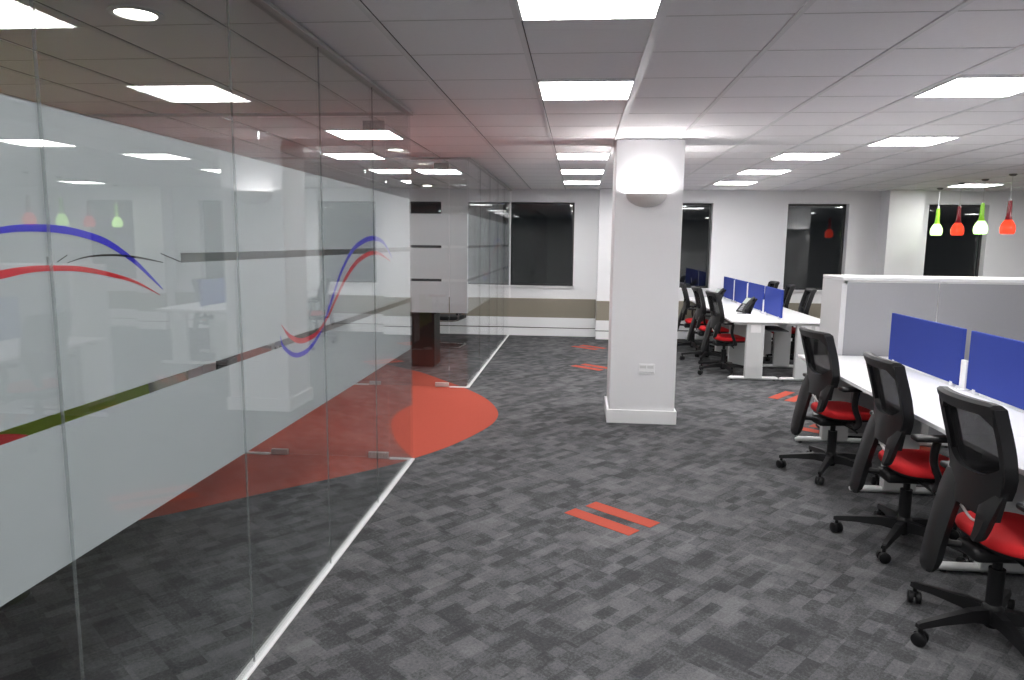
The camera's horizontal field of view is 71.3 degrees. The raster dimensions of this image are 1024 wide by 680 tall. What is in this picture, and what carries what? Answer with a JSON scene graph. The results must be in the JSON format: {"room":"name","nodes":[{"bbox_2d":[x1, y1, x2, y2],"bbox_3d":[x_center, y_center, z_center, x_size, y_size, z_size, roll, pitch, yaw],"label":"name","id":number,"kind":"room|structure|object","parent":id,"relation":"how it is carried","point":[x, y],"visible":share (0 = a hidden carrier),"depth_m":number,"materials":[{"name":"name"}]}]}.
{"room":"open-plan office","nodes":[
{"label":"open-plan office","id":0,"kind":"room"},
{"bbox_2d":[0,333,1023,679],"bbox_3d":[4.473,1.185,5.288,20.000,0.122,17.350,1,8,5],"label":"floor","id":1,"kind":"structure","parent":0,"point":[528,534],"depth_m":4.06,"materials":[{"name":"grey carpet"}]},
{"bbox_2d":[0,434,31,610],"bbox_3d":[-2.515,0.891,3.482,0.410,0.802,0.410,1,8,5],"label":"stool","id":2,"kind":"object","parent":1,"relation":"on","point":[4,438],"visible":0.21,"depth_m":3.52,"materials":[{"name":"red fabric"}]},
{"bbox_2d":[0,434,28,444],"bbox_3d":[-2.511,0.545,3.434,0.410,0.102,0.410,1,8,5],"label":"cushion","id":3,"kind":"object","parent":2,"relation":"on","point":[4,438],"depth_m":3.53,"materials":[{"name":"red fabric"}]},
{"bbox_2d":[0,384,149,434],"bbox_3d":[-3.156,0.732,4.048,0.913,0.950,2.380,1,8,5],"label":"sofa","id":4,"kind":"object","parent":1,"relation":"on","point":[56,419],"visible":0.1,"depth_m":4.39,"materials":[{"name":"green fabric"}]},
{"bbox_2d":[148,362,215,392],"bbox_3d":[-2.503,0.571,5.383,0.444,0.920,0.410,1,8,5],"label":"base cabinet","id":5,"kind":"object","parent":1,"relation":"on","point":[166,382],"visible":0.02,"depth_m":5.15,"materials":[{"name":"wood"}]},
{"bbox_2d":[0,0,414,679],"bbox_3d":[-1.175,0.146,1.804,0.060,2.764,7.900,1,8,5],"label":"glass wall","id":6,"kind":"structure","parent":1,"relation":"on","point":[113,209],"depth_m":2.27,"materials":[{"name":"clear glass"}]},
{"bbox_2d":[216,354,237,369],"bbox_3d":[-2.467,0.549,5.767,0.444,0.860,0.330,1,8,5],"label":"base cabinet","id":7,"kind":"object","parent":1,"relation":"on","point":[228,361],"visible":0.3,"depth_m":5.67,"materials":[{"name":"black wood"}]},
{"bbox_2d":[46,112,409,459],"bbox_3d":[-3.137,-0.438,5.904,4.658,2.764,0.040,1,8,5],"label":"glass wall","id":8,"kind":"structure","parent":1,"relation":"on","point":[211,256],"depth_m":5.70,"materials":[{"name":"glass"}]},
{"bbox_2d":[264,120,388,458],"bbox_3d":[-1.504,-0.386,5.756,1.012,2.724,0.112,1,8,5],"label":"door","id":9,"kind":"structure","parent":8,"relation":"in","point":[380,124],"depth_m":5.76,"materials":[{"name":"glass"}]},
{"bbox_2d":[247,157,466,387],"bbox_3d":[-2.861,-0.836,8.824,4.658,2.764,0.040,1,8,5],"label":"glass wall","id":10,"kind":"structure","parent":1,"relation":"on","point":[458,222],"depth_m":8.60,"materials":[{"name":"glass"}]},
{"bbox_2d":[365,160,448,386],"bbox_3d":[-1.267,-0.784,8.680,1.012,2.724,0.112,1,8,5],"label":"door","id":11,"kind":"structure","parent":10,"relation":"in","point":[424,229],"depth_m":8.64,"materials":[{"name":"glass"}]},
{"bbox_2d":[410,312,439,366],"bbox_3d":[-2.056,-0.097,10.723,2.050,0.800,1.000,1,8,5],"label":"cabinet","id":12,"kind":"object","parent":1,"relation":"on","point":[424,326],"visible":0.33,"depth_m":10.22,"materials":[{"name":"black wood"}]},
{"bbox_2d":[440,313,466,348],"bbox_3d":[-1.076,-0.365,12.215,0.545,0.951,0.523,2,8,11],"label":"chair","id":13,"kind":"object","parent":1,"relation":"on","point":[458,316],"visible":0.48,"depth_m":12.02,"materials":[{"name":"black plastic"}]},
{"bbox_2d":[466,158,511,387],"bbox_3d":[-0.288,-1.130,11.171,0.060,2.765,5.210,1,8,5],"label":"glass wall","id":14,"kind":"structure","parent":1,"relation":"on","point":[491,262],"depth_m":10.71,"materials":[{"name":"clear glass"}]},
{"bbox_2d":[595,301,609,339],"bbox_3d":[1.926,-0.365,13.311,0.725,0.715,0.080,1,8,5],"label":"trim","id":15,"kind":"structure","parent":1,"relation":"on","point":[602,307],"depth_m":13.30,"materials":[{"name":"white paint"}]},
{"bbox_2d":[604,139,685,424],"bbox_3d":[1.334,-0.576,7.261,0.687,2.765,0.634,1,8,5],"label":"column","id":16,"kind":"structure","parent":1,"relation":"on","point":[645,241],"depth_m":6.97,"materials":[{"name":"paint"}]},
{"bbox_2d":[626,193,666,206],"bbox_3d":[1.280,-1.326,6.765,0.390,0.125,0.194,1,8,5],"label":"wall light","id":17,"kind":"object","parent":16,"relation":"attached to","point":[638,199],"visible":1,"depth_m":6.73,"materials":[{"name":"paint"}]},
{"bbox_2d":[639,364,654,373],"bbox_3d":[1.333,0.286,7.071,0.156,0.100,0.015,1,8,5],"label":"wall socket","id":18,"kind":"object","parent":16,"relation":"attached to","point":[643,368],"visible":1,"depth_m":7.07,"materials":[{"name":"white paint"}]},
{"bbox_2d":[677,282,714,350],"bbox_3d":[3.049,-0.382,11.944,0.767,1.144,0.751,2,8,9],"label":"office chair","id":19,"kind":"object","parent":1,"relation":"on","point":[686,304],"visible":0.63,"depth_m":11.91,"materials":[{"name":"black plastic"}]},
{"bbox_2d":[680,286,728,363],"bbox_3d":[2.987,-0.247,10.961,0.760,1.144,0.766,1,8,2],"label":"office chair","id":20,"kind":"object","parent":1,"relation":"on","point":[699,316],"visible":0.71,"depth_m":10.88,"materials":[{"name":"black plastic"}]},
{"bbox_2d":[685,297,730,344],"bbox_3d":[3.526,-0.335,12.905,0.655,0.800,0.986,1,8,5],"label":"desk","id":21,"kind":"object","parent":1,"relation":"on","point":[692,299],"visible":0.24,"depth_m":12.79,"materials":[{"name":"white laminate"}]},
{"bbox_2d":[723,276,734,300],"bbox_3d":[3.861,-0.912,12.723,0.030,0.400,0.830,1,8,5],"label":"screen","id":22,"kind":"object","parent":21,"relation":"on","point":[728,282],"visible":0.85,"depth_m":12.67,"materials":[{"name":"blue fabric"}]},
{"bbox_2d":[694,301,739,355],"bbox_3d":[3.431,-0.199,11.909,0.655,0.800,1.026,1,8,5],"label":"desk","id":23,"kind":"object","parent":1,"relation":"on","point":[725,304],"visible":0.13,"depth_m":11.48,"materials":[{"name":"white laminate"}]},
{"bbox_2d":[715,288,725,299],"bbox_3d":[3.459,-0.773,12.241,0.340,0.246,0.231,-2,8,-20],"label":"desk telephone","id":24,"kind":"object","parent":23,"relation":"on","point":[721,292],"visible":0.3,"depth_m":12.19,"materials":[{"name":"black plastic"}]},
{"bbox_2d":[734,279,747,302],"bbox_3d":[3.771,-0.782,11.771,0.030,0.400,0.860,1,8,5],"label":"screen","id":25,"kind":"object","parent":23,"relation":"on","point":[740,293],"visible":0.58,"depth_m":11.75,"materials":[{"name":"blue fabric"}]},
{"bbox_2d":[697,290,744,375],"bbox_3d":[2.965,-0.105,9.921,0.772,1.144,0.729,6,10,35],"label":"office chair","id":26,"kind":"object","parent":1,"relation":"on","point":[717,317],"visible":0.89,"depth_m":9.83,"materials":[{"name":"black plastic"}]},
{"bbox_2d":[706,307,760,364],"bbox_3d":[3.335,-0.060,10.892,0.655,0.800,1.026,1,8,5],"label":"desk","id":27,"kind":"object","parent":1,"relation":"on","point":[736,355],"visible":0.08,"depth_m":10.45,"materials":[{"name":"white laminate"}]},
{"bbox_2d":[748,282,764,312],"bbox_3d":[3.678,-0.648,10.785,0.030,0.400,0.900,1,8,5],"label":"screen","id":28,"kind":"object","parent":27,"relation":"on","point":[757,291],"visible":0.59,"depth_m":10.62,"materials":[{"name":"blue fabric"}]},
{"bbox_2d":[724,313,782,380],"bbox_3d":[3.239,0.078,9.876,0.655,0.800,1.026,1,8,5],"label":"desk","id":29,"kind":"object","parent":1,"relation":"on","point":[756,324],"visible":0.94,"depth_m":9.42,"materials":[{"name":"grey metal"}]},
{"bbox_2d":[736,297,757,313],"bbox_3d":[3.312,-0.503,10.264,0.340,0.246,0.231,-2,8,-20],"label":"desk telephone","id":30,"kind":"object","parent":29,"relation":"on","point":[747,305],"visible":1,"depth_m":10.22,"materials":[{"name":"black plastic"}]},
{"bbox_2d":[765,325,778,331],"bbox_3d":[3.501,-0.171,9.818,0.120,0.015,0.830,1,8,5],"label":"cable tray","id":31,"kind":"object","parent":29,"relation":"on","point":[768,328],"depth_m":9.54,"materials":[{"name":"black metal"}]},
{"bbox_2d":[764,286,783,319],"bbox_3d":[3.585,-0.513,9.798,0.030,0.400,0.860,1,8,5],"label":"screen","id":32,"kind":"object","parent":29,"relation":"on","point":[773,301],"visible":1,"depth_m":9.71,"materials":[{"name":"blue fabric"}]},
{"bbox_2d":[734,302,783,356],"bbox_3d":[4.059,-0.184,11.851,0.624,0.800,1.026,1,8,5],"label":"desk","id":33,"kind":"object","parent":1,"relation":"on","point":[768,335],"visible":0.06,"depth_m":11.40,"materials":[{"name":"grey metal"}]},
{"bbox_2d":[764,281,779,342],"bbox_3d":[4.485,-0.480,12.775,0.745,1.144,0.771,1,8,3],"label":"office chair","id":34,"kind":"object","parent":1,"relation":"on","point":[774,284],"visible":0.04,"depth_m":12.77,"materials":[{"name":"black plastic"}]},
{"bbox_2d":[753,308,806,367],"bbox_3d":[3.962,-0.046,10.835,0.624,0.800,1.026,1,8,5],"label":"desk","id":35,"kind":"object","parent":1,"relation":"on","point":[781,340],"visible":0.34,"depth_m":10.38,"materials":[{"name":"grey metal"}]},
{"bbox_2d":[771,284,795,349],"bbox_3d":[4.350,-0.351,11.824,0.764,1.144,0.756,2,8,10],"label":"office chair","id":36,"kind":"object","parent":1,"relation":"on","point":[788,291],"visible":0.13,"depth_m":11.62,"materials":[{"name":"black plastic"}]},
{"bbox_2d":[765,288,816,360],"bbox_3d":[4.283,-0.212,10.807,0.766,1.144,0.750,2,8,9],"label":"office chair","id":37,"kind":"object","parent":1,"relation":"on","point":[808,295],"visible":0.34,"depth_m":10.80,"materials":[{"name":"black plastic"}]},
{"bbox_2d":[767,314,819,380],"bbox_3d":[3.866,0.093,9.819,0.624,0.800,1.026,1,8,5],"label":"desk","id":38,"kind":"object","parent":1,"relation":"on","point":[798,320],"visible":0.61,"depth_m":9.38,"materials":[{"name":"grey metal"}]},
{"bbox_2d":[770,326,788,331],"bbox_3d":[3.618,-0.168,9.807,0.120,0.015,0.830,1,8,5],"label":"cable tray","id":39,"kind":"object","parent":38,"relation":"on","point":[780,329],"depth_m":9.55,"materials":[{"name":"grey metal"}]},
{"bbox_2d":[776,327,879,485],"bbox_3d":[2.533,0.480,5.624,0.765,1.144,0.749,0,8,-4],"label":"office chair","id":40,"kind":"object","parent":1,"relation":"on","point":[822,376],"visible":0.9,"depth_m":5.53,"materials":[{"name":"black plastic"}]},
{"bbox_2d":[795,354,954,493],"bbox_3d":[2.866,0.633,5.801,0.681,0.800,1.466,1,8,5],"label":"desk","id":41,"kind":"object","parent":1,"relation":"on","point":[853,369],"visible":0.4,"depth_m":5.46,"materials":[{"name":"white laminate"}]},
{"bbox_2d":[888,313,966,385],"bbox_3d":[3.195,0.055,5.549,0.030,0.422,1.150,1,8,5],"label":"screen","id":42,"kind":"object","parent":41,"relation":"on","point":[936,349],"visible":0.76,"depth_m":5.44,"materials":[{"name":"blue fabric"}]},
{"bbox_2d":[814,274,939,437],"bbox_3d":[3.408,0.153,6.751,0.832,1.505,0.535,1,8,5],"label":"cupboard","id":43,"kind":"object","parent":1,"relation":"on","point":[857,310],"visible":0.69,"depth_m":6.46,"materials":[{"name":"white plastic"}]},
{"bbox_2d":[829,352,972,563],"bbox_3d":[2.381,0.662,4.286,0.772,1.144,0.738,1,8,5],"label":"office chair","id":44,"kind":"object","parent":1,"relation":"on","point":[892,418],"visible":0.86,"depth_m":4.21,"materials":[{"name":"black plastic"}]},
{"bbox_2d":[878,356,958,447],"bbox_3d":[3.552,0.649,5.738,0.681,0.800,1.466,1,8,5],"label":"desk","id":45,"kind":"object","parent":1,"relation":"on","point":[924,428],"visible":0.1,"depth_m":6.38,"materials":[{"name":"white laminate"}]},
{"bbox_2d":[860,387,1023,573],"bbox_3d":[2.738,0.818,4.447,0.681,0.800,1.271,1,8,5],"label":"desk","id":46,"kind":"object","parent":1,"relation":"on","point":[926,403],"visible":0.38,"depth_m":4.06,"materials":[{"name":"white laminate"}]},
{"bbox_2d":[955,359,970,390],"bbox_3d":[3.131,0.243,4.947,0.070,0.209,0.072,1,8,5],"label":"post","id":47,"kind":"object","parent":46,"relation":"on","point":[964,363],"visible":0.93,"depth_m":4.93,"materials":[{"name":"white metal"}]},
{"bbox_2d":[966,331,1023,409],"bbox_3d":[3.076,0.225,4.296,0.030,0.422,1.190,1,8,5],"label":"screen","id":48,"kind":"object","parent":46,"relation":"on","point":[995,363],"visible":1,"depth_m":4.55,"materials":[{"name":"blue fabric"}]},
{"bbox_2d":[907,386,1023,655],"bbox_3d":[2.194,0.810,3.196,0.766,1.144,0.750,1,8,2],"label":"office chair","id":49,"kind":"object","parent":1,"relation":"on","point":[981,473],"visible":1,"depth_m":3.21,"materials":[{"name":"black plastic"}]},
{"bbox_2d":[920,276,1023,434],"bbox_3d":[4.240,0.173,6.675,0.831,1.505,0.535,1,8,5],"label":"cupboard","id":50,"kind":"object","parent":1,"relation":"on","point":[989,305],"visible":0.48,"depth_m":6.36,"materials":[{"name":"white laminate"}]},
{"bbox_2d":[967,390,1023,412],"bbox_3d":[3.424,0.834,4.384,0.681,0.800,1.271,1,8,5],"label":"desk","id":51,"kind":"object","parent":1,"relation":"on","point":[980,395],"visible":0.05,"depth_m":4.58,"materials":[{"name":"white laminate"}]},
{"bbox_2d":[1014,436,1023,475],"bbox_3d":[2.619,0.989,3.189,0.681,0.800,1.271,1,8,5],"label":"desk","id":52,"kind":"object","parent":1,"relation":"on","point":[1019,441],"visible":0.24,"depth_m":3.47,"materials":[{"name":"white laminate"}]},
{"bbox_2d":[0,0,1023,191],"bbox_3d":[4.498,-1.672,4.821,20.000,0.140,17.298,1,8,5],"label":"ceiling","id":53,"kind":"structure","parent":0,"point":[746,84],"depth_m":4.48,"materials":[{"name":"tile"}]},
{"bbox_2d":[106,4,164,22],"bbox_3d":[-1.665,-1.445,3.164,0.230,0.015,0.230,1,8,5],"label":"recessed light","id":54,"kind":"object","parent":53,"relation":"in","point":[134,13],"visible":1,"depth_m":3.16,"materials":[{"name":"white plastic"}]},
{"bbox_2d":[324,129,404,139],"bbox_3d":[-1.370,-1.929,6.709,0.600,0.014,0.575,1,8,5],"label":"recessed light","id":55,"kind":"object","parent":53,"relation":"in","point":[346,134],"visible":0.94,"depth_m":6.68,"materials":[{"name":"white plastic"}]},
{"bbox_2d":[328,131,401,138],"bbox_3d":[-1.370,-1.930,6.709,0.576,0.010,0.551,1,8,5],"label":"diffuser","id":56,"kind":"object","parent":55,"relation":"attached to","point":[342,134],"depth_m":6.69,"materials":[{"name":"white plastic"}]},
{"bbox_2d":[385,148,405,151],"bbox_3d":[-1.268,-2.077,7.794,0.230,0.015,0.230,1,8,5],"label":"recessed light","id":57,"kind":"object","parent":53,"relation":"in","point":[386,149],"visible":1,"depth_m":7.79,"materials":[{"name":"white plastic"}]},
{"bbox_2d":[413,169,462,173],"bbox_3d":[-1.044,-2.400,10.162,0.600,0.014,0.575,1,8,5],"label":"recessed light","id":58,"kind":"object","parent":53,"relation":"in","point":[423,171],"visible":0.89,"depth_m":10.15,"materials":[{"name":"white plastic"}]},
{"bbox_2d":[416,170,459,172],"bbox_3d":[-1.043,-2.401,10.162,0.576,0.010,0.551,1,8,5],"label":"diffuser","id":59,"kind":"object","parent":58,"relation":"attached to","point":[421,171],"depth_m":10.15,"materials":[{"name":"white plastic"}]},
{"bbox_2d":[563,180,600,183],"bbox_3d":[1.151,-2.594,11.757,0.600,0.014,0.575,1,8,5],"label":"recessed light","id":60,"kind":"object","parent":53,"relation":"in","point":[564,181],"visible":1,"depth_m":11.58,"materials":[{"name":"white plastic"}]},
{"bbox_2d":[560,169,604,173],"bbox_3d":[0.983,-2.353,9.982,0.600,0.014,0.575,1,8,5],"label":"recessed light","id":61,"kind":"object","parent":53,"relation":"in","point":[563,171],"visible":1,"depth_m":9.92,"materials":[{"name":"white plastic"}]},
{"bbox_2d":[556,152,609,159],"bbox_3d":[0.815,-2.111,8.206,0.600,0.014,0.575,1,8,5],"label":"recessed light","id":62,"kind":"object","parent":53,"relation":"in","point":[596,155],"visible":0.99,"depth_m":8.19,"materials":[{"name":"white plastic"}]},
{"bbox_2d":[557,154,608,158],"bbox_3d":[0.815,-2.112,8.206,0.576,0.010,0.551,1,8,5],"label":"diffuser","id":63,"kind":"object","parent":62,"relation":"attached to","point":[559,156],"depth_m":8.20,"materials":[{"name":"white plastic"}]},
{"bbox_2d":[537,79,634,99],"bbox_3d":[0.479,-1.627,4.654,0.600,0.014,0.575,1,8,5],"label":"recessed light","id":64,"kind":"object","parent":53,"relation":"in","point":[558,89],"visible":0.99,"depth_m":4.61,"materials":[{"name":"white plastic"}]},
{"bbox_2d":[515,0,662,20],"bbox_3d":[0.311,-1.385,2.879,0.600,0.014,0.575,1,8,5],"label":"recessed light","id":65,"kind":"object","parent":53,"relation":"in","point":[528,10],"visible":1,"depth_m":3.03,"materials":[{"name":"white plastic"}]},
{"bbox_2d":[713,181,757,184],"bbox_3d":[3.600,-2.537,11.534,0.600,0.014,0.575,1,8,5],"label":"recessed light","id":66,"kind":"object","parent":53,"relation":"in","point":[719,182],"visible":0.86,"depth_m":11.45,"materials":[{"name":"white plastic"}]},
{"bbox_2d":[716,182,754,184],"bbox_3d":[3.600,-2.538,11.533,0.576,0.010,0.551,1,8,5],"label":"diffuser","id":67,"kind":"object","parent":66,"relation":"attached to","point":[718,183],"depth_m":11.60,"materials":[{"name":"white plastic"}]},
{"bbox_2d":[737,169,791,174],"bbox_3d":[3.432,-2.295,9.758,0.600,0.014,0.575,1,8,5],"label":"recessed light","id":68,"kind":"object","parent":53,"relation":"in","point":[747,171],"visible":1,"depth_m":9.66,"materials":[{"name":"white plastic"}]},
{"bbox_2d":[739,170,786,173],"bbox_3d":[3.432,-2.296,9.758,0.576,0.010,0.551,1,8,5],"label":"diffuser","id":69,"kind":"object","parent":68,"relation":"attached to","point":[745,171],"depth_m":9.76,"materials":[{"name":"white plastic"}]},
{"bbox_2d":[770,152,840,159],"bbox_3d":[3.264,-2.053,7.982,0.600,0.014,0.575,1,8,5],"label":"recessed light","id":70,"kind":"object","parent":53,"relation":"in","point":[787,155],"visible":1,"depth_m":7.90,"materials":[{"name":"white plastic"}]},
{"bbox_2d":[774,154,836,158],"bbox_3d":[3.264,-2.054,7.982,0.576,0.010,0.551,1,8,5],"label":"diffuser","id":71,"kind":"object","parent":70,"relation":"attached to","point":[782,156],"depth_m":7.97,"materials":[{"name":"white plastic"}]},
{"bbox_2d":[866,136,959,145],"bbox_3d":[3.769,-1.877,6.742,0.600,0.014,0.575,1,8,5],"label":"recessed light","id":72,"kind":"object","parent":53,"relation":"in","point":[895,140],"visible":0.97,"depth_m":6.70,"materials":[{"name":"white plastic"}]},
{"bbox_2d":[872,138,953,144],"bbox_3d":[3.769,-1.878,6.742,0.576,0.010,0.551,1,8,5],"label":"diffuser","id":73,"kind":"object","parent":72,"relation":"attached to","point":[888,141],"depth_m":6.74,"materials":[{"name":"white plastic"}]},
{"bbox_2d":[930,188,942,234],"bbox_3d":[7.214,-2.172,12.098,0.188,0.790,0.188,1,8,5],"label":"pendant lamp","id":74,"kind":"object","parent":53,"relation":"hanging from","point":[936,229],"visible":1,"depth_m":12.08,"materials":[{"name":"glass"}]},
{"bbox_2d":[950,183,964,234],"bbox_3d":[6.960,-2.035,11.117,0.188,0.800,0.188,1,8,5],"label":"pendant lamp","id":75,"kind":"object","parent":53,"relation":"hanging from","point":[957,228],"visible":1,"depth_m":11.10,"materials":[{"name":"glass"}]},
{"bbox_2d":[912,75,1023,97],"bbox_3d":[2.928,-1.569,4.431,0.600,0.014,0.575,1,8,5],"label":"recessed light","id":76,"kind":"object","parent":53,"relation":"in","point":[969,85],"visible":1,"depth_m":4.43,"materials":[{"name":"white plastic"}]},
{"bbox_2d":[946,183,1004,186],"bbox_3d":[7.460,-2.493,11.524,0.600,0.014,0.575,1,8,5],"label":"recessed light","id":77,"kind":"object","parent":53,"relation":"in","point":[965,184],"visible":0.9,"depth_m":11.48,"materials":[{"name":"white plastic"}]},
{"bbox_2d":[951,184,994,186],"bbox_3d":[7.460,-2.494,11.524,0.576,0.010,0.551,1,8,5],"label":"diffuser","id":78,"kind":"object","parent":77,"relation":"attached to","point":[965,185],"depth_m":11.49,"materials":[{"name":"white plastic"}]},
{"bbox_2d":[973,179,988,233],"bbox_3d":[6.876,-1.948,10.437,0.188,0.790,0.188,1,8,5],"label":"pendant lamp","id":79,"kind":"object","parent":53,"relation":"hanging from","point":[980,227],"visible":1,"depth_m":10.42,"materials":[{"name":"glass"}]},
{"bbox_2d":[999,174,1017,233],"bbox_3d":[6.732,-1.837,9.655,0.188,0.800,0.188,1,8,5],"label":"pendant lamp","id":80,"kind":"object","parent":53,"relation":"hanging from","point":[1007,226],"visible":1,"depth_m":9.64,"materials":[{"name":"glass"}]},
{"bbox_2d":[372,189,1023,328],"bbox_3d":[5.275,-1.399,13.390,20.000,2.815,0.280,1,8,5],"label":"wall","id":81,"kind":"structure","parent":0,"point":[748,233],"depth_m":13.24,"materials":[{"name":"paint"}]},
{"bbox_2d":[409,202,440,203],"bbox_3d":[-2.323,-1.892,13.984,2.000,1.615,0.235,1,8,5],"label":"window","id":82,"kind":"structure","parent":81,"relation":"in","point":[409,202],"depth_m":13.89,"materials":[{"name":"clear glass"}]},
{"bbox_2d":[440,297,595,336],"bbox_3d":[-1.558,-0.493,13.962,6.333,0.715,0.110,1,8,5],"label":"trim","id":83,"kind":"structure","parent":81,"relation":"attached to","point":[527,316],"depth_m":13.72,"materials":[{"name":"white paint"}]},
{"bbox_2d":[510,202,574,287],"bbox_3d":[0.499,-1.825,13.726,1.430,1.615,0.235,1,8,5],"label":"window","id":84,"kind":"structure","parent":81,"relation":"in","point":[573,204],"depth_m":13.72,"materials":[{"name":"white plastic"}]},
{"bbox_2d":[596,189,612,300],"bbox_3d":[1.957,-1.409,13.383,0.705,2.765,0.350,1,8,5],"label":"column","id":85,"kind":"structure","parent":81,"relation":"attached to","point":[605,195],"depth_m":13.19,"materials":[{"name":"paint"}]},
{"bbox_2d":[679,203,711,289],"bbox_3d":[3.157,-1.763,13.482,1.210,1.615,0.235,1,8,5],"label":"window","id":86,"kind":"structure","parent":81,"relation":"in","point":[709,204],"depth_m":13.47,"materials":[{"name":"white plastic"}]},
{"bbox_2d":[677,301,820,340],"bbox_3d":[4.484,-0.350,13.410,4.330,0.715,0.110,1,8,5],"label":"trim","id":87,"kind":"structure","parent":81,"relation":"attached to","point":[815,308],"depth_m":13.42,"materials":[{"name":"white paint"}]},
{"bbox_2d":[783,204,845,291],"bbox_3d":[5.612,-1.705,13.258,1.140,1.615,0.235,1,8,5],"label":"window","id":88,"kind":"structure","parent":81,"relation":"in","point":[843,205],"depth_m":13.25,"materials":[{"name":"white plastic"}]},
{"bbox_2d":[875,190,924,275],"bbox_3d":[6.946,-1.289,12.907,0.580,2.765,0.390,1,8,5],"label":"column","id":89,"kind":"structure","parent":81,"relation":"attached to","point":[901,211],"depth_m":12.65,"materials":[{"name":"paint"}]},
{"bbox_2d":[929,205,981,276],"bbox_3d":[8.046,-1.648,13.036,1.090,1.615,0.235,1,8,5],"label":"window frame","id":90,"kind":"structure","parent":81,"relation":"in","point":[980,235],"depth_m":13.04,"materials":[{"name":"white plastic"}]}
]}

